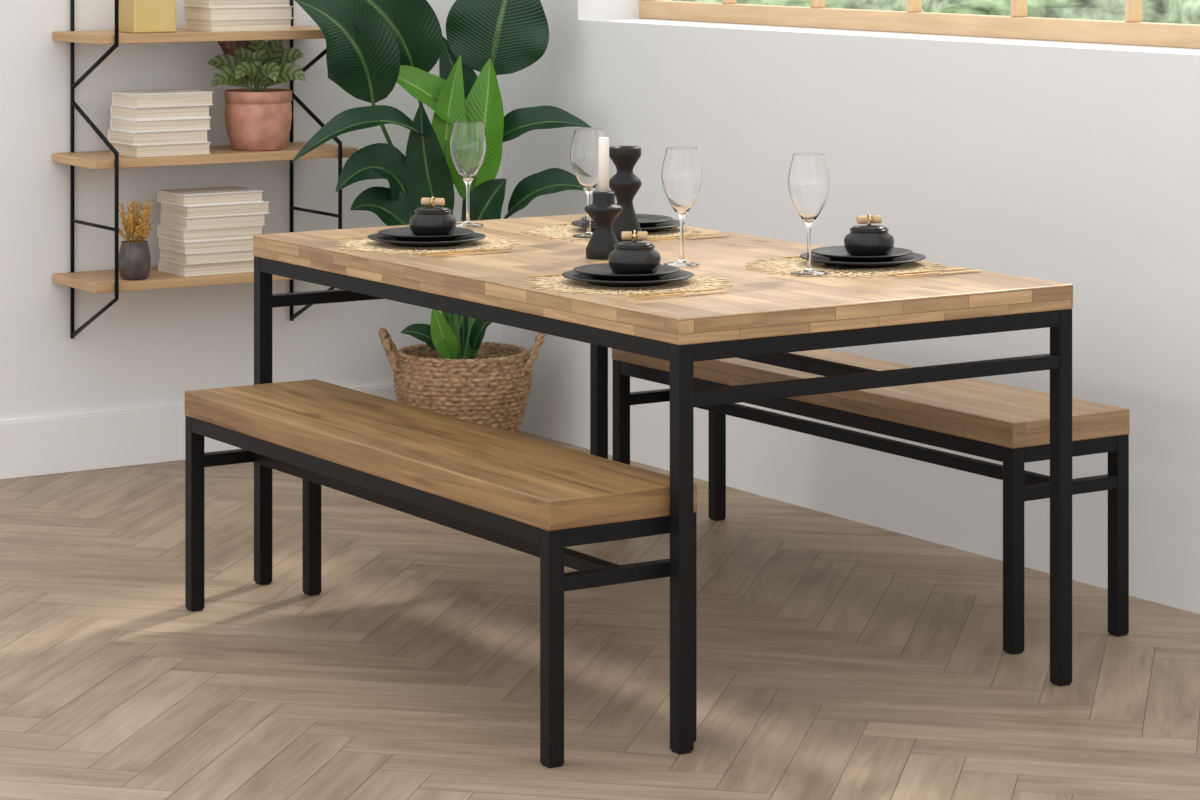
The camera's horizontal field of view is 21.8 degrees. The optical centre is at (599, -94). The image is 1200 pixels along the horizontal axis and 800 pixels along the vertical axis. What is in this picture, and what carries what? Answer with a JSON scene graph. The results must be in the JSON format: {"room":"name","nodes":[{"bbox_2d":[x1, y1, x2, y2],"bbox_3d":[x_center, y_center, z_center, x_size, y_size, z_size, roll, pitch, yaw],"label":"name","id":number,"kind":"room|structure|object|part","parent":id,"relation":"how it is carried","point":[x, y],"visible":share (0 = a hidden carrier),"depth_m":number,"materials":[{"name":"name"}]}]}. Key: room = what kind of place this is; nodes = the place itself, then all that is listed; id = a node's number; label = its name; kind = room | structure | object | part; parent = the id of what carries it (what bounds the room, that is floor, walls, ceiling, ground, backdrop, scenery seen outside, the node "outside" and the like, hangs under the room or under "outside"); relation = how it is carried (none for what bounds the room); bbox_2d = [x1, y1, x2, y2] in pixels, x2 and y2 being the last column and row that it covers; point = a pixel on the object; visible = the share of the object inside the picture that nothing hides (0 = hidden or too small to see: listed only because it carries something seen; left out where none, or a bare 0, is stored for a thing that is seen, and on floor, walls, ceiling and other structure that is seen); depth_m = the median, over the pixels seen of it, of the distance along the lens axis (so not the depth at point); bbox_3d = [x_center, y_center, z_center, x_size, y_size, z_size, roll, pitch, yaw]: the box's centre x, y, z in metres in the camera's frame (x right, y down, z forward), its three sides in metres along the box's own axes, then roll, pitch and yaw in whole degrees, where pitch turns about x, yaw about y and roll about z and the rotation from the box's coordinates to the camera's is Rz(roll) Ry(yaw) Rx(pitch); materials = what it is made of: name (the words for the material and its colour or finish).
{"room":"dining room","nodes":[
{"label":"dining room","id":0,"kind":"room"},
{"bbox_2d":[0,0,501,419],"bbox_3d":[-2.605,-0.064,7.227,5.929,3.000,0.200,0,0,-33],"label":"wall","id":1,"kind":"structure","parent":0,"point":[155,346],"depth_m":8.01,"materials":[{"name":"paint"}]},
{"bbox_2d":[0,382,397,479],"bbox_3d":[-2.651,1.362,7.068,5.679,0.148,0.016,0,0,-33],"label":"baseboard","id":2,"kind":"structure","parent":1,"relation":"attached to","point":[121,437],"depth_m":7.95,"materials":[{"name":"white paint"}]},
{"bbox_2d":[52,0,356,338],"bbox_3d":[-1.004,0.466,7.970,0.730,1.261,0.283,0,0,-33],"label":"ladder shelf","id":3,"kind":"object","parent":1,"relation":"attached to","point":[99,281],"visible":0.8,"depth_m":7.85,"materials":[{"name":"brown wood"}]},
{"bbox_3d":[-1.266,0.466,7.800,0.011,1.261,0.283,0,0,-33],"label":"frame","id":4,"kind":"part","parent":3,"relation":"part of","materials":[{"name":"black metal"}]},
{"bbox_2d":[119,200,153,279],"bbox_3d":[-1.161,0.831,7.775,0.101,0.196,0.096,0,0,-33],"label":"vase","id":5,"kind":"object","parent":3,"relation":"on","point":[134,255],"visible":0.98,"depth_m":7.75,"materials":[{"name":"grey ceramic"}]},
{"bbox_2d":[119,0,175,32],"bbox_3d":[-1.142,0.241,7.844,0.119,0.150,0.114,0,0,-33],"label":"box","id":6,"kind":"object","parent":3,"relation":"on","point":[135,16],"visible":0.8,"depth_m":7.80,"materials":[{"name":"yellow cardboard"}]},
{"bbox_2d":[108,89,213,156],"bbox_3d":[-1.109,0.546,7.865,0.218,0.157,0.160,0,0,-33],"label":"book stack","id":7,"kind":"object","parent":3,"relation":"on","point":[171,122],"visible":0.97,"depth_m":7.80,"materials":[{"name":"beige paper"}]},
{"bbox_2d":[157,186,269,276],"bbox_3d":[-0.986,0.826,7.940,0.240,0.206,0.164,0,0,-33],"label":"book stack","id":8,"kind":"object","parent":3,"relation":"on","point":[201,231],"visible":0.94,"depth_m":7.88,"materials":[{"name":"beige paper"}]},
{"bbox_2d":[183,0,292,31],"bbox_3d":[-0.926,0.254,7.981,0.235,0.125,0.166,0,0,-33],"label":"book stack","id":9,"kind":"object","parent":3,"relation":"on","point":[200,15],"visible":1,"depth_m":7.92,"materials":[{"name":"beige paper"}]},
{"bbox_2d":[207,40,304,150],"bbox_3d":[-0.889,0.473,7.982,0.227,0.302,0.209,0,0,-33],"label":"potted calathea","id":10,"kind":"object","parent":3,"relation":"on","point":[256,118],"visible":0.95,"depth_m":7.96,"materials":[{"name":"ceramic"}]},
{"bbox_2d":[225,88,291,150],"bbox_3d":[-0.878,0.548,8.011,0.173,0.152,0.173,0,0,-33],"label":"pot","id":11,"kind":"object","parent":10,"relation":"attached to","point":[256,119],"depth_m":7.94,"materials":[{"name":"ceramic"}]},
{"bbox_3d":[-0.743,0.466,8.139,0.011,1.261,0.283,0,0,-33],"label":"frame","id":12,"kind":"part","parent":3,"relation":"part of","materials":[{"name":"black metal"}]},
{"bbox_2d":[0,430,1199,799],"bbox_3d":[-0.307,1.436,3.466,5.699,0.001,8.652,0,0,-33],"label":"floor","id":13,"kind":"structure","parent":0,"point":[873,771],"depth_m":5.90,"materials":[{"name":"brown wood"}]},
{"bbox_2d":[185,379,696,767],"bbox_3d":[-0.341,1.213,5.856,0.302,0.446,1.408,0,0,-33],"label":"bench","id":14,"kind":"object","parent":13,"relation":"on","point":[534,497],"visible":0.84,"depth_m":5.65,"materials":[{"name":"brown wood"}]},
{"bbox_3d":[-0.341,1.015,5.856,0.302,0.050,1.408,0,0,-33],"label":"seat","id":15,"kind":"part","parent":14,"relation":"part of","materials":[{"name":"brown wood"}]},
{"bbox_2d":[291,0,590,433],"bbox_3d":[-0.451,0.785,8.159,0.783,1.298,0.463,0,0,-14],"label":"potted plant","id":16,"kind":"object","parent":13,"relation":"on","point":[372,46],"visible":0.77,"depth_m":8.09,"materials":[{"name":"green plant"}]},
{"bbox_2d":[378,328,545,433],"bbox_3d":[-0.362,1.273,8.231,0.366,0.321,0.366,0,0,-43],"label":"basket","id":17,"kind":"object","parent":13,"relation":"on","point":[456,374],"depth_m":8.11,"materials":[{"name":"brown wicker"}]},
{"bbox_2d":[253,214,1072,754],"bbox_3d":[0.068,1.066,6.179,0.882,0.740,1.603,0,0,-33],"label":"dining table","id":18,"kind":"object","parent":13,"relation":"on","point":[762,317],"visible":0.74,"depth_m":5.68,"materials":[{"name":"brown wood"}]},
{"bbox_2d":[336,236,519,254],"bbox_3d":[-0.357,0.695,6.412,0.389,0.002,0.388,0,0,-33],"label":"placemat","id":19,"kind":"object","parent":18,"relation":"on","point":[366,244],"visible":0.59,"depth_m":6.36,"materials":[{"name":"beige wicker"}]},
{"bbox_2d":[339,237,367,239],"bbox_3d":[-0.463,0.692,6.538,0.190,0.002,0.018,0,0,-33],"label":"fork","id":20,"kind":"object","parent":19,"relation":"on","point":[353,237],"visible":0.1,"depth_m":6.50,"materials":[{"name":"gold metal"}]},
{"bbox_2d":[368,232,485,246],"bbox_3d":[-0.356,0.685,6.410,0.244,0.016,0.244,0,0,-33],"label":"dinner plate","id":21,"kind":"object","parent":19,"relation":"on","point":[474,236],"visible":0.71,"depth_m":6.35,"materials":[{"name":"black ceramic"}]},
{"bbox_2d":[378,227,473,241],"bbox_3d":[-0.358,0.676,6.413,0.197,0.016,0.197,0,0,-33],"label":"plate","id":22,"kind":"object","parent":21,"relation":"on","point":[401,233],"visible":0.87,"depth_m":6.37,"materials":[{"name":"black ceramic"}]},
{"bbox_2d":[409,197,456,235],"bbox_3d":[-0.344,0.637,6.413,0.098,0.080,0.098,0,0,14],"label":"lidded bowl","id":23,"kind":"object","parent":22,"relation":"on","point":[433,220],"visible":0.98,"depth_m":6.38,"materials":[{"name":"black ceramic"}]},
{"bbox_3d":[-0.344,0.622,6.413,0.070,0.006,0.070,0,0,14],"label":"lid","id":24,"kind":"part","parent":23,"relation":"part of","materials":[{"name":"black ceramic"}]},
{"bbox_3d":[-0.344,0.608,6.413,0.049,0.022,0.022,0,0,14],"label":"handle","id":25,"kind":"part","parent":23,"relation":"part of","materials":[{"name":"brown wood"}]},
{"bbox_2d":[419,248,502,254],"bbox_3d":[-0.281,0.692,6.257,0.190,0.002,0.018,0,0,-33],"label":"fork","id":26,"kind":"object","parent":19,"relation":"on","point":[485,249],"visible":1,"depth_m":6.26,"materials":[{"name":"gold metal"}]},
{"bbox_2d":[450,121,485,226],"bbox_3d":[-0.287,0.581,6.770,0.079,0.225,0.079,0,0,-33],"label":"wine glass","id":27,"kind":"object","parent":18,"relation":"on","point":[467,140],"visible":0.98,"depth_m":6.74,"materials":[{"name":"clear glass"}]},
{"bbox_2d":[425,249,513,256],"bbox_3d":[-0.261,0.692,6.226,0.200,0.003,0.014,0,0,-33],"label":"knife","id":28,"kind":"object","parent":18,"relation":"on","point":[508,249],"visible":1,"depth_m":6.22,"materials":[{"name":"gold metal"}]},
{"bbox_2d":[585,137,622,259],"bbox_3d":[0.007,0.577,6.173,0.076,0.239,0.076,0,0,-33],"label":"candle holder","id":29,"kind":"object","parent":18,"relation":"on","point":[603,211],"visible":0.91,"depth_m":6.16,"materials":[{"name":"black ceramic"}]},
{"bbox_2d":[598,137,608,191],"bbox_3d":[0.007,0.511,6.173,0.022,0.108,0.022,0,0,-33],"label":"candle","id":30,"kind":"object","parent":29,"relation":"on","point":[603,142],"depth_m":6.16,"materials":[{"name":"white wax"}]},
{"bbox_2d":[521,224,700,240],"bbox_3d":[0.026,0.695,6.654,0.377,0.002,0.385,0,0,-33],"label":"placemat","id":31,"kind":"object","parent":18,"relation":"on","point":[562,231],"visible":0.37,"depth_m":6.65,"materials":[{"name":"beige wicker"}]},
{"bbox_2d":[570,128,604,237],"bbox_3d":[-0.023,0.581,6.545,0.079,0.225,0.079,0,0,-33],"label":"wine glass","id":32,"kind":"object","parent":31,"relation":"on","point":[584,145],"visible":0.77,"depth_m":6.52,"materials":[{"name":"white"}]},
{"bbox_2d":[571,219,684,232],"bbox_3d":[0.060,0.685,6.680,0.244,0.016,0.244,0,0,-33],"label":"dinner plate","id":33,"kind":"object","parent":31,"relation":"on","point":[673,223],"visible":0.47,"depth_m":6.65,"materials":[{"name":"black ceramic"}]},
{"bbox_2d":[581,214,672,227],"bbox_3d":[0.058,0.676,6.684,0.197,0.016,0.197,0,0,-33],"label":"plate","id":34,"kind":"object","parent":33,"relation":"on","point":[645,220],"visible":0.4,"depth_m":6.70,"materials":[{"name":"black ceramic"}]},
{"bbox_2d":[609,146,641,241],"bbox_3d":[0.051,0.597,6.448,0.072,0.199,0.072,0,0,-33],"label":"candle holder","id":35,"kind":"object","parent":18,"relation":"on","point":[625,184],"visible":0.82,"depth_m":6.43,"materials":[{"name":"black ceramic"}]},
{"bbox_2d":[524,274,732,296],"bbox_3d":[0.051,0.695,5.746,0.380,0.002,0.388,0,0,-33],"label":"placemat","id":36,"kind":"object","parent":18,"relation":"on","point":[559,283],"visible":0.6,"depth_m":5.69,"materials":[{"name":"beige wicker"}]},
{"bbox_2d":[527,274,561,277],"bbox_3d":[-0.055,0.692,5.875,0.190,0.002,0.018,0,0,-33],"label":"fork","id":37,"kind":"object","parent":36,"relation":"on","point":[550,274],"visible":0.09,"depth_m":5.84,"materials":[{"name":"gold metal"}]},
{"bbox_2d":[562,270,693,286],"bbox_3d":[0.051,0.685,5.747,0.244,0.016,0.244,0,0,-33],"label":"dinner plate","id":38,"kind":"object","parent":36,"relation":"on","point":[682,274],"visible":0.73,"depth_m":5.69,"materials":[{"name":"black ceramic"}]},
{"bbox_2d":[574,263,679,280],"bbox_3d":[0.049,0.676,5.750,0.197,0.016,0.197,0,0,-33],"label":"plate","id":39,"kind":"object","parent":38,"relation":"on","point":[602,271],"visible":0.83,"depth_m":5.72,"materials":[{"name":"black ceramic"}]},
{"bbox_2d":[608,230,660,274],"bbox_3d":[0.064,0.637,5.750,0.098,0.080,0.098,0,0,0],"label":"lidded bowl","id":40,"kind":"object","parent":39,"relation":"on","point":[634,257],"visible":0.99,"depth_m":5.72,"materials":[{"name":"black ceramic"}]},
{"bbox_3d":[0.064,0.622,5.750,0.070,0.006,0.070,0,0,0],"label":"lid","id":41,"kind":"part","parent":40,"relation":"part of","materials":[{"name":"black ceramic"}]},
{"bbox_3d":[0.064,0.608,5.750,0.049,0.022,0.022,0,0,0],"label":"handle","id":42,"kind":"part","parent":40,"relation":"part of","materials":[{"name":"brown wood"}]},
{"bbox_2d":[626,288,716,295],"bbox_3d":[0.127,0.692,5.593,0.190,0.002,0.018,0,0,-33],"label":"fork","id":43,"kind":"object","parent":36,"relation":"on","point":[700,289],"visible":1,"depth_m":5.60,"materials":[{"name":"gold metal"}]},
{"bbox_2d":[661,147,701,265],"bbox_3d":[0.159,0.581,6.035,0.079,0.225,0.079,0,0,-33],"label":"wine glass","id":44,"kind":"object","parent":18,"relation":"on","point":[681,174],"visible":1,"depth_m":6.01,"materials":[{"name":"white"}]},
{"bbox_2d":[634,290,728,298],"bbox_3d":[0.147,0.692,5.563,0.200,0.003,0.014,0,0,-33],"label":"knife","id":45,"kind":"object","parent":18,"relation":"on","point":[674,294],"visible":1,"depth_m":5.55,"materials":[{"name":"gold metal"}]},
{"bbox_2d":[648,233,719,238],"bbox_3d":[0.169,0.692,6.548,0.190,0.002,0.018,0,0,-33],"label":"fork","id":46,"kind":"object","parent":18,"relation":"on","point":[701,233],"visible":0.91,"depth_m":6.56,"materials":[{"name":"gold metal"}]},
{"bbox_2d":[650,234,729,240],"bbox_3d":[0.189,0.692,6.518,0.200,0.003,0.014,0,0,-33],"label":"knife","id":47,"kind":"object","parent":18,"relation":"on","point":[723,234],"visible":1,"depth_m":6.51,"materials":[{"name":"gold metal"}]},
{"bbox_2d":[745,257,944,277],"bbox_3d":[0.469,0.695,6.019,0.387,0.002,0.388,0,0,-33],"label":"placemat","id":48,"kind":"object","parent":18,"relation":"on","point":[782,265],"visible":0.72,"depth_m":5.98,"materials":[{"name":"beige wicker"}]},
{"bbox_2d":[788,153,829,274],"bbox_3d":[0.395,0.581,5.888,0.079,0.225,0.079,0,0,-33],"label":"wine glass","id":49,"kind":"object","parent":48,"relation":"on","point":[808,177],"visible":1,"depth_m":5.86,"materials":[{"name":"clear glass"}]},
{"bbox_2d":[800,252,925,267],"bbox_3d":[0.510,0.685,6.044,0.244,0.016,0.244,0,0,-33],"label":"dinner plate","id":50,"kind":"object","parent":48,"relation":"on","point":[913,257],"visible":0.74,"depth_m":5.98,"materials":[{"name":"black ceramic"}]},
{"bbox_2d":[811,246,912,262],"bbox_3d":[0.508,0.676,6.048,0.197,0.016,0.197,0,0,-33],"label":"plate","id":51,"kind":"object","parent":50,"relation":"on","point":[837,253],"visible":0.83,"depth_m":6.01,"materials":[{"name":"black ceramic"}]},
{"bbox_2d":[844,214,893,255],"bbox_3d":[0.522,0.637,6.047,0.098,0.080,0.098,0,0,-15],"label":"lidded bowl","id":52,"kind":"object","parent":51,"relation":"on","point":[862,240],"visible":1,"depth_m":6.01,"materials":[{"name":"black ceramic"}]},
{"bbox_3d":[0.522,0.622,6.047,0.070,0.006,0.070,0,0,-15],"label":"lid","id":53,"kind":"part","parent":52,"relation":"part of","materials":[{"name":"black ceramic"}]},
{"bbox_3d":[0.522,0.608,6.047,0.049,0.022,0.022,0,0,-15],"label":"handle","id":54,"kind":"part","parent":52,"relation":"part of","materials":[{"name":"brown wood"}]},
{"bbox_2d":[886,267,967,274],"bbox_3d":[0.619,0.692,5.912,0.190,0.002,0.018,0,0,-33],"label":"fork","id":55,"kind":"object","parent":18,"relation":"on","point":[959,268],"visible":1,"depth_m":5.92,"materials":[{"name":"gold metal"}]},
{"bbox_2d":[895,269,980,276],"bbox_3d":[0.639,0.692,5.882,0.200,0.003,0.014,0,0,-33],"label":"knife","id":56,"kind":"object","parent":18,"relation":"on","point":[931,273],"visible":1,"depth_m":5.88,"materials":[{"name":"gold metal"}]},
{"bbox_2d":[612,348,1129,654],"bbox_3d":[0.535,1.213,6.645,0.302,0.446,1.408,0,0,-33],"label":"bench","id":57,"kind":"object","parent":13,"relation":"on","point":[1010,425],"visible":0.74,"depth_m":6.24,"materials":[{"name":"brown wood"}]},
{"bbox_3d":[0.535,1.015,6.645,0.302,0.050,1.408,0,0,-33],"label":"seat","id":58,"kind":"part","parent":57,"relation":"part of","materials":[{"name":"brown wood"}]},
{"bbox_2d":[502,0,1199,613],"bbox_3d":[2.179,-0.064,5.063,0.250,3.000,8.632,0,0,-33],"label":"wall","id":59,"kind":"structure","parent":0,"point":[1080,168],"depth_m":7.01,"materials":[{"name":"paint"}]},
{"bbox_2d":[583,18,1199,55],"bbox_3d":[0.768,0.302,7.192,0.195,0.001,2.740,0,0,-33],"label":"trim","id":60,"kind":"structure","parent":59,"relation":"attached to","point":[1023,42],"depth_m":7.23,"materials":[{"name":"white paint"}]},
{"bbox_2d":[639,0,1199,48],"bbox_3d":[0.871,-0.256,7.258,0.050,1.116,2.740,0,0,-33],"label":"window","id":61,"kind":"structure","parent":59,"relation":"in","point":[1131,31],"depth_m":7.31,"materials":[{"name":"brown wood"}]},
{"label":"outside","id":62,"kind":"structure","parent":0,"visible":0},
{"bbox_3d":[7.053,1.871,10.939,14.221,0.030,30.000,0,0,-33],"label":"lawn","id":63,"kind":"structure","parent":62,"visible":0},
{"bbox_2d":[666,0,1199,24],"bbox_3d":[6.138,0.421,12.727,1.121,2.850,26.156,0,0,-33],"label":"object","id":64,"kind":"object","parent":63,"relation":"on","point":[1155,11],"visible":0.02,"depth_m":17.93,"materials":[{"name":"green plant"}]}
]}

